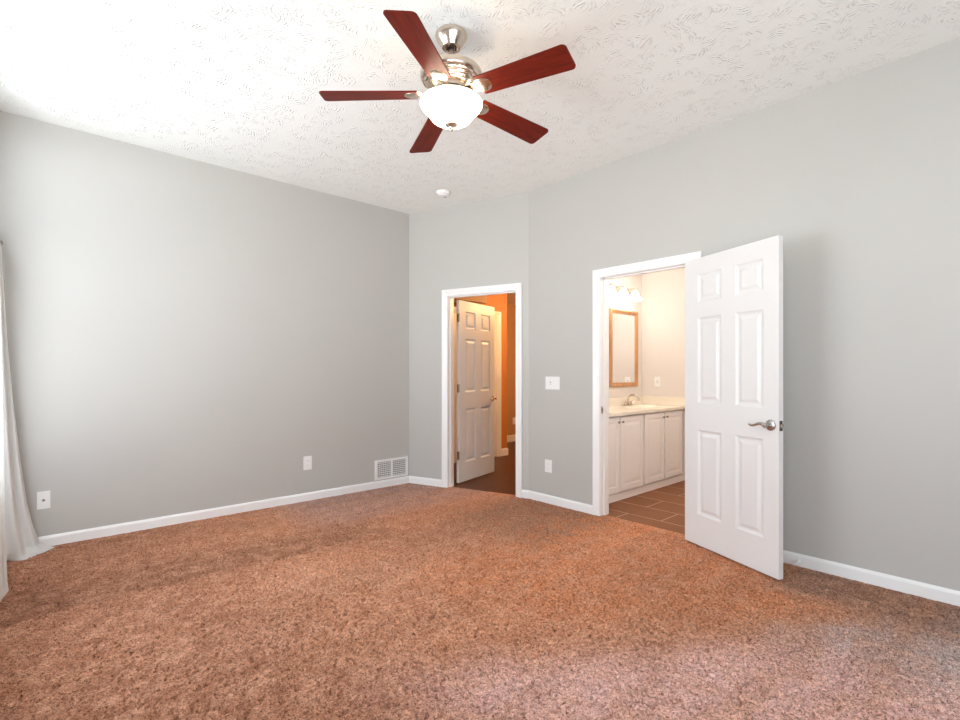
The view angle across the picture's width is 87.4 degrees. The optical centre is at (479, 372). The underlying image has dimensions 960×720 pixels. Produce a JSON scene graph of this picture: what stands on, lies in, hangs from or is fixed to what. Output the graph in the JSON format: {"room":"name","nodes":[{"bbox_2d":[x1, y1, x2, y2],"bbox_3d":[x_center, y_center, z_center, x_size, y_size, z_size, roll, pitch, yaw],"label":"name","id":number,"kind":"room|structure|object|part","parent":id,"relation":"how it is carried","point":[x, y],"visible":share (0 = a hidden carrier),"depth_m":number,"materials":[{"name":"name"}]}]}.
{"room":"empty bedroom","nodes":[
{"label":"empty bedroom","id":0,"kind":"room"},
{"bbox_2d":[0,111,408,536],"bbox_3d":[-2.112,-0.265,4.453,3.571,2.984,0.120,0,0,-42],"label":"wall","id":1,"kind":"structure","parent":0,"point":[182,332],"depth_m":4.11,"materials":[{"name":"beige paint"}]},
{"bbox_2d":[37,491,49,509],"bbox_3d":[-3.052,0.894,3.510,0.072,0.124,0.016,0,0,-42],"label":"cable plate","id":2,"kind":"object","parent":1,"relation":"attached to","point":[43,498],"visible":1,"depth_m":3.51,"materials":[{"name":"white plastic"}]},
{"bbox_2d":[37,476,408,545],"bbox_3d":[-2.040,1.195,4.429,3.405,0.095,0.013,0,0,-42],"label":"baseboard","id":3,"kind":"structure","parent":1,"relation":"attached to","point":[104,531],"depth_m":4.19,"materials":[{"name":"white paint"}]},
{"bbox_2d":[303,456,311,469],"bbox_3d":[-1.645,0.865,4.790,0.082,0.130,0.009,0,0,-42],"label":"wall outlet","id":4,"kind":"object","parent":1,"relation":"attached to","point":[307,460],"visible":1,"depth_m":4.79,"materials":[{"name":"white plastic"}]},
{"bbox_2d":[375,456,407,480],"bbox_3d":[-0.952,1.033,5.415,0.414,0.208,0.012,0,0,-42],"label":"air vent","id":5,"kind":"object","parent":1,"relation":"in","point":[393,467],"visible":1,"depth_m":5.41,"materials":[{"name":"white plastic"}]},
{"bbox_2d":[409,192,528,489],"bbox_3d":[-0.135,-0.265,5.285,1.460,2.984,0.120,0,0,29],"label":"wall","id":6,"kind":"structure","parent":0,"point":[484,242],"depth_m":5.38,"materials":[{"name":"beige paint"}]},
{"bbox_2d":[409,476,441,486],"bbox_3d":[-0.597,1.195,5.463,0.437,0.095,0.013,0,0,29],"label":"baseboard","id":7,"kind":"structure","parent":6,"relation":"attached to","point":[412,479],"depth_m":5.45,"materials":[{"name":"white paint"}]},
{"bbox_2d":[457,300,496,482],"bbox_3d":[-0.041,0.209,5.844,0.154,2.012,0.794,0,0,32],"label":"door","id":8,"kind":"structure","parent":6,"relation":"in","point":[475,322],"depth_m":5.79,"materials":[{"name":"white paint"}]},
{"bbox_3d":[-0.121,-0.585,5.715,0.035,0.196,0.213,0,0,32],"label":"panel","id":9,"kind":"part","parent":8,"relation":"part of","materials":[{"name":"white paint"}]},
{"bbox_3d":[-0.121,-0.079,5.715,0.035,0.596,0.213,0,0,32],"label":"panel","id":10,"kind":"part","parent":8,"relation":"part of","materials":[{"name":"white paint"}]},
{"bbox_3d":[-0.121,0.705,5.715,0.035,0.596,0.213,0,0,32],"label":"panel","id":11,"kind":"part","parent":8,"relation":"part of","materials":[{"name":"white paint"}]},
{"bbox_3d":[0.052,-0.585,5.994,0.035,0.196,0.209,0,0,32],"label":"panel","id":12,"kind":"part","parent":8,"relation":"part of","materials":[{"name":"white paint"}]},
{"bbox_3d":[0.052,-0.079,5.994,0.035,0.596,0.209,0,0,32],"label":"panel","id":13,"kind":"part","parent":8,"relation":"part of","materials":[{"name":"white paint"}]},
{"bbox_3d":[0.052,0.705,5.994,0.035,0.596,0.209,0,0,32],"label":"panel","id":14,"kind":"part","parent":8,"relation":"part of","materials":[{"name":"white paint"}]},
{"bbox_2d":[442,283,521,497],"bbox_3d":[0.030,0.180,5.185,0.930,2.114,0.137,0,0,29],"label":"trim","id":15,"kind":"structure","parent":6,"relation":"attached to","point":[448,296],"depth_m":5.33,"materials":[{"name":"white paint"}]},
{"bbox_2d":[522,490,528,497],"bbox_3d":[0.443,1.195,4.892,0.077,0.095,0.013,0,0,29],"label":"baseboard","id":16,"kind":"structure","parent":6,"relation":"attached to","point":[524,492],"depth_m":4.89,"materials":[{"name":"white paint"}]},
{"bbox_2d":[0,441,959,719],"bbox_3d":[0.950,1.252,4.491,7.960,0.072,8.820,0,0,-42],"label":"floor","id":17,"kind":"structure","parent":0,"point":[407,601],"depth_m":2.44,"materials":[{"name":"brown carpet"}]},
{"bbox_2d":[609,413,642,502],"bbox_3d":[1.165,0.821,4.980,0.895,0.818,0.554,0,0,-42],"label":"vanity cabinet","id":18,"kind":"object","parent":17,"relation":"on","point":[625,431],"visible":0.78,"depth_m":4.87,"materials":[{"name":"white wood"}]},
{"bbox_3d":[1.174,0.782,4.660,0.418,0.714,0.019,0,0,-42],"label":"door","id":19,"kind":"part","parent":18,"relation":"part of","materials":[{"name":"white wood"}]},
{"bbox_3d":[1.317,1.193,4.812,0.895,0.075,0.016,0,0,-42],"label":"board","id":20,"kind":"part","parent":18,"relation":"part of","materials":[{"name":"white wood"}]},
{"bbox_3d":[1.493,0.782,4.949,0.420,0.714,0.019,0,0,-42],"label":"door","id":21,"kind":"part","parent":18,"relation":"part of","materials":[{"name":"white wood"}]},
{"bbox_2d":[642,409,683,492],"bbox_3d":[1.834,0.821,5.587,0.911,0.818,0.554,0,0,-42],"label":"vanity cabinet","id":22,"kind":"object","parent":17,"relation":"on","point":[663,431],"visible":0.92,"depth_m":5.36,"materials":[{"name":"white wood"}]},
{"bbox_2d":[609,396,684,416],"bbox_3d":[1.494,0.397,5.295,1.808,0.220,0.570,0,0,-42],"label":"countertop","id":23,"kind":"structure","parent":22,"relation":"on","point":[647,404],"depth_m":5.73,"materials":[{"name":"beige stone"}]},
{"bbox_2d":[623,394,639,405],"bbox_3d":[1.744,0.315,5.730,0.175,0.136,0.169,0,0,-42],"label":"sink faucet","id":24,"kind":"object","parent":23,"relation":"on","point":[627,403],"visible":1,"depth_m":5.74,"materials":[{"name":"silver metal"}]},
{"bbox_2d":[624,405,657,407],"bbox_3d":[1.801,0.445,5.607,0.460,0.125,0.330,0,0,-42],"label":"basin","id":25,"kind":"object","parent":23,"relation":"in","point":[633,406],"depth_m":5.78,"materials":[{"name":"beige ceramic"}]},
{"bbox_3d":[1.820,0.782,5.245,0.398,0.714,0.019,0,0,-42],"label":"door","id":26,"kind":"part","parent":22,"relation":"part of","materials":[{"name":"white wood"}]},
{"bbox_3d":[1.986,1.193,5.418,0.911,0.075,0.016,0,0,-42],"label":"board","id":27,"kind":"part","parent":22,"relation":"part of","materials":[{"name":"white wood"}]},
{"bbox_3d":[2.125,0.782,5.522,0.394,0.714,0.019,0,0,-42],"label":"door","id":28,"kind":"part","parent":22,"relation":"part of","materials":[{"name":"white wood"}]},
{"bbox_2d":[0,0,959,213],"bbox_3d":[0.950,-1.807,4.491,8.160,0.100,9.020,0,0,-42],"label":"ceiling","id":29,"kind":"structure","parent":0,"point":[231,84],"depth_m":2.94,"materials":[{"name":"white paint"}]},
{"bbox_2d":[436,189,450,197],"bbox_3d":[-0.354,-1.732,4.888,0.140,0.049,0.140,0,0,-42],"label":"smoke detector","id":30,"kind":"object","parent":29,"relation":"attached to","point":[443,193],"visible":1,"depth_m":4.85,"materials":[{"name":"white plastic"}]},
{"bbox_2d":[319,10,575,152],"bbox_3d":[-0.115,-1.503,2.625,1.254,0.506,1.293,0,0,-42],"label":"ceiling fan","id":31,"kind":"object","parent":29,"relation":"hanging from","point":[450,102],"visible":1,"depth_m":2.50,"materials":[{"name":"brown wood"}]},
{"bbox_3d":[-0.568,-1.425,2.584,0.488,0.006,0.148,-2,13,-3],"label":"blade","id":32,"kind":"part","parent":31,"relation":"part of","materials":[{"name":"brown wood"}]},
{"bbox_3d":[-0.258,-1.425,2.201,0.148,0.006,0.488,13,6,14],"label":"blade","id":33,"kind":"part","parent":31,"relation":"part of","materials":[{"name":"brown wood"}]},
{"bbox_3d":[-0.299,-1.425,2.998,0.148,0.006,0.488,-13,2,-21],"label":"blade","id":34,"kind":"part","parent":31,"relation":"part of","materials":[{"name":"brown wood"}]},
{"bbox_3d":[-0.149,-1.348,2.606,0.322,0.117,0.322,0,0,-42],"label":"lamp shade","id":35,"kind":"part","parent":31,"relation":"part of","materials":[{"name":"white glass"}]},
{"bbox_3d":[0.177,-1.425,2.870,0.488,0.006,0.148,3,-14,-39],"label":"blade","id":36,"kind":"part","parent":31,"relation":"part of","materials":[{"name":"brown wood"}]},
{"bbox_3d":[0.203,-1.425,2.378,0.488,0.006,0.148,3,-11,33],"label":"blade","id":37,"kind":"part","parent":31,"relation":"part of","materials":[{"name":"brown wood"}]},
{"bbox_2d":[454,294,506,448],"bbox_3d":[-0.512,-0.265,6.729,2.379,2.984,0.100,0,0,-42],"label":"wall","id":38,"kind":"structure","parent":0,"point":[499,301],"depth_m":7.44,"materials":[{"name":"orange paint"}]},
{"bbox_2d":[454,295,486,303],"bbox_3d":[-0.604,-1.078,6.377,1.610,0.270,0.300,0,0,-42],"label":"trim","id":39,"kind":"structure","parent":38,"relation":"attached to","point":[475,299],"depth_m":6.68,"materials":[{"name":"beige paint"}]},
{"bbox_2d":[454,313,496,462],"bbox_3d":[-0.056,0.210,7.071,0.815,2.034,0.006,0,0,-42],"label":"door","id":40,"kind":"structure","parent":38,"relation":"in","point":[455,314],"depth_m":6.83,"materials":[{"name":"white paint"}]},
{"bbox_2d":[454,307,500,456],"bbox_3d":[-0.052,0.174,7.067,0.979,2.126,0.017,0,0,-42],"label":"trim","id":41,"kind":"structure","parent":38,"relation":"attached to","point":[496,314],"depth_m":7.36,"materials":[{"name":"white paint"}]},
{"bbox_2d":[501,448,507,455],"bbox_3d":[0.364,1.185,7.445,0.144,0.115,0.016,0,0,-42],"label":"baseboard","id":42,"kind":"structure","parent":38,"relation":"attached to","point":[504,451],"depth_m":7.43,"materials":[{"name":"white paint"}]},
{"bbox_2d":[507,304,515,435],"bbox_3d":[0.542,-0.265,9.007,2.500,2.984,0.120,0,0,-42],"label":"wall","id":43,"kind":"structure","parent":0,"point":[511,309],"depth_m":8.94,"materials":[{"name":"orange paint"}]},
{"bbox_2d":[507,435,515,441],"bbox_3d":[0.599,1.180,8.967,2.270,0.125,0.016,0,0,-42],"label":"baseboard","id":44,"kind":"structure","parent":43,"relation":"attached to","point":[510,438],"depth_m":8.92,"materials":[{"name":"white paint"}]},
{"bbox_2d":[507,293,515,304],"bbox_3d":[0.431,-1.238,7.417,4.800,0.050,3.788,0,0,-42],"label":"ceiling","id":45,"kind":"structure","parent":0,"point":[511,297],"depth_m":8.24,"materials":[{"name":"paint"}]},
{"bbox_2d":[609,274,641,397],"bbox_3d":[1.315,-0.265,5.578,1.940,2.984,0.080,0,0,-42],"label":"wall","id":46,"kind":"structure","parent":0,"point":[635,281],"depth_m":5.96,"materials":[{"name":"paint"}]},
{"bbox_2d":[609,308,637,386],"bbox_3d":[1.678,-0.278,5.833,0.580,0.890,0.030,0,0,-42],"label":"framed mirror","id":47,"kind":"object","parent":46,"relation":"attached to","point":[623,324],"visible":1,"depth_m":5.83,"materials":[{"name":"mirror"}]},
{"bbox_3d":[1.672,-0.278,5.839,0.490,0.800,0.005,0,0,-42],"label":"glass","id":48,"kind":"part","parent":47,"relation":"part of","materials":[{"name":"white mirror"}]},
{"bbox_2d":[609,283,641,300],"bbox_3d":[1.600,-0.905,5.650,0.680,0.145,0.197,0,0,-42],"label":"vanity light","id":49,"kind":"object","parent":46,"relation":"attached to","point":[624,293],"visible":0.84,"depth_m":5.68,"materials":[{"name":"white glass"}]},
{"bbox_3d":[1.434,-0.888,5.476,0.164,0.110,0.164,0,0,-42],"label":"lamp shade","id":50,"kind":"part","parent":49,"relation":"part of","materials":[{"name":"white glass"}]},
{"bbox_3d":[1.611,-0.888,5.638,0.164,0.110,0.164,0,0,-42],"label":"lamp shade","id":51,"kind":"part","parent":49,"relation":"part of","materials":[{"name":"white glass"}]},
{"bbox_3d":[1.789,-0.888,5.799,0.164,0.110,0.164,0,0,-42],"label":"lamp shade","id":52,"kind":"part","parent":49,"relation":"part of","materials":[{"name":"white glass"}]},
{"bbox_2d":[609,396,642,406],"bbox_3d":[1.310,0.335,5.499,1.808,0.095,0.020,0,0,-42],"label":"backsplash","id":53,"kind":"structure","parent":46,"relation":"attached to","point":[619,401],"depth_m":5.79,"materials":[{"name":"beige stone"}]},
{"bbox_2d":[642,268,684,479],"bbox_3d":[2.882,-0.265,5.204,0.120,2.984,2.580,0,0,-42],"label":"wall","id":54,"kind":"structure","parent":0,"point":[663,292],"depth_m":5.90,"materials":[{"name":"paint"}]},
{"bbox_2d":[654,377,659,386],"bbox_3d":[2.104,0.114,5.960,0.016,0.118,0.076,0,0,-42],"label":"light switch","id":55,"kind":"object","parent":54,"relation":"attached to","point":[656,379],"visible":1,"depth_m":5.96,"materials":[{"name":"white plastic"}]},
{"bbox_2d":[529,37,959,590],"bbox_3d":[2.239,-0.265,3.026,0.120,2.984,5.117,0,0,-42],"label":"wall","id":56,"kind":"structure","parent":0,"point":[858,175],"depth_m":3.06,"materials":[{"name":"grey paint"}]},
{"bbox_2d":[545,459,551,472],"bbox_3d":[0.638,0.876,4.695,0.009,0.118,0.082,0,0,-42],"label":"wall outlet","id":57,"kind":"object","parent":56,"relation":"attached to","point":[548,463],"visible":1,"depth_m":4.69,"materials":[{"name":"white plastic"}]},
{"bbox_2d":[545,377,559,389],"bbox_3d":[0.669,0.099,4.655,0.016,0.120,0.168,0,0,-42],"label":"light switch","id":58,"kind":"object","parent":56,"relation":"attached to","point":[553,383],"visible":1,"depth_m":4.66,"materials":[{"name":"white plastic"}]},
{"bbox_2d":[528,490,591,513],"bbox_3d":[0.721,1.195,4.601,0.013,0.095,0.749,0,0,-42],"label":"baseboard","id":59,"kind":"structure","parent":56,"relation":"attached to","point":[574,505],"depth_m":4.57,"materials":[{"name":"white paint"}]},
{"bbox_2d":[608,280,608,513],"bbox_3d":[1.393,0.180,4.072,0.017,2.114,0.937,0,0,-42],"label":"door frame","id":60,"kind":"structure","parent":56,"relation":"attached to","point":[608,280],"depth_m":4.37,"materials":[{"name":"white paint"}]},
{"bbox_2d":[592,251,701,515],"bbox_3d":[1.330,0.180,4.015,0.137,2.114,0.937,0,0,-42],"label":"trim","id":61,"kind":"structure","parent":56,"relation":"attached to","point":[600,277],"depth_m":4.29,"materials":[{"name":"white paint"}]},
{"bbox_2d":[685,235,783,579],"bbox_3d":[1.632,0.204,3.289,0.154,2.012,0.777,0,0,-20],"label":"door","id":62,"kind":"structure","parent":56,"relation":"in","point":[734,425],"depth_m":3.22,"materials":[{"name":"white paint"}]},
{"bbox_3d":[1.581,-0.590,3.433,0.035,0.196,0.210,0,0,-20],"label":"panel","id":63,"kind":"part","parent":62,"relation":"part of","materials":[{"name":"white paint"}]},
{"bbox_3d":[1.581,-0.084,3.433,0.035,0.596,0.210,0,0,-20],"label":"panel","id":64,"kind":"part","parent":62,"relation":"part of","materials":[{"name":"white paint"}]},
{"bbox_3d":[1.581,0.700,3.433,0.035,0.596,0.210,0,0,-20],"label":"panel","id":65,"kind":"part","parent":62,"relation":"part of","materials":[{"name":"white paint"}]},
{"bbox_3d":[1.690,-0.590,3.128,0.035,0.196,0.206,0,0,-20],"label":"panel","id":66,"kind":"part","parent":62,"relation":"part of","materials":[{"name":"white paint"}]},
{"bbox_3d":[1.690,-0.084,3.128,0.035,0.596,0.206,0,0,-20],"label":"panel","id":67,"kind":"part","parent":62,"relation":"part of","materials":[{"name":"white paint"}]},
{"bbox_3d":[1.690,0.700,3.128,0.035,0.596,0.206,0,0,-20],"label":"panel","id":68,"kind":"part","parent":62,"relation":"part of","materials":[{"name":"white paint"}]},
{"bbox_3d":[1.661,0.312,3.016,0.024,0.033,0.121,0,0,-20],"label":"lever","id":69,"kind":"part","parent":62,"relation":"part of","materials":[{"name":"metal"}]},
{"bbox_3d":[1.698,0.313,2.967,0.058,0.068,0.068,0,0,-20],"label":"handle","id":70,"kind":"part","parent":62,"relation":"part of","materials":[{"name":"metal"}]},
{"bbox_2d":[783,550,959,605],"bbox_3d":[2.714,1.195,2.401,0.013,0.095,3.313,0,0,-42],"label":"baseboard","id":71,"kind":"structure","parent":56,"relation":"attached to","point":[937,593],"depth_m":2.88,"materials":[{"name":"white paint"}]},
{"bbox_3d":[-1.216,-0.265,0.894,0.120,2.984,6.598,0,0,-42],"label":"wall window","id":72,"kind":"structure","parent":0,"visible":0},
{"bbox_3d":[-2.188,-0.849,2.157,0.134,0.070,3.119,0,0,-42],"label":"curtain rod","id":73,"kind":"object","parent":72,"relation":"attached to","visible":0},
{"bbox_2d":[0,299,8,601],"bbox_3d":[-2.537,0.189,2.616,0.057,2.064,0.446,0,0,-32],"label":"curtain","id":74,"kind":"object","parent":73,"relation":"hanging from","point":[4,589],"visible":1,"depth_m":2.73,"materials":[{"name":"white fabric"}]},
{"bbox_2d":[0,243,53,560],"bbox_3d":[-2.994,0.190,3.307,0.309,2.065,0.262,0,0,-42],"label":"curtain","id":75,"kind":"object","parent":73,"relation":"hanging from","point":[22,543],"visible":0.82,"depth_m":3.30,"materials":[{"name":"white fabric"}]}
]}

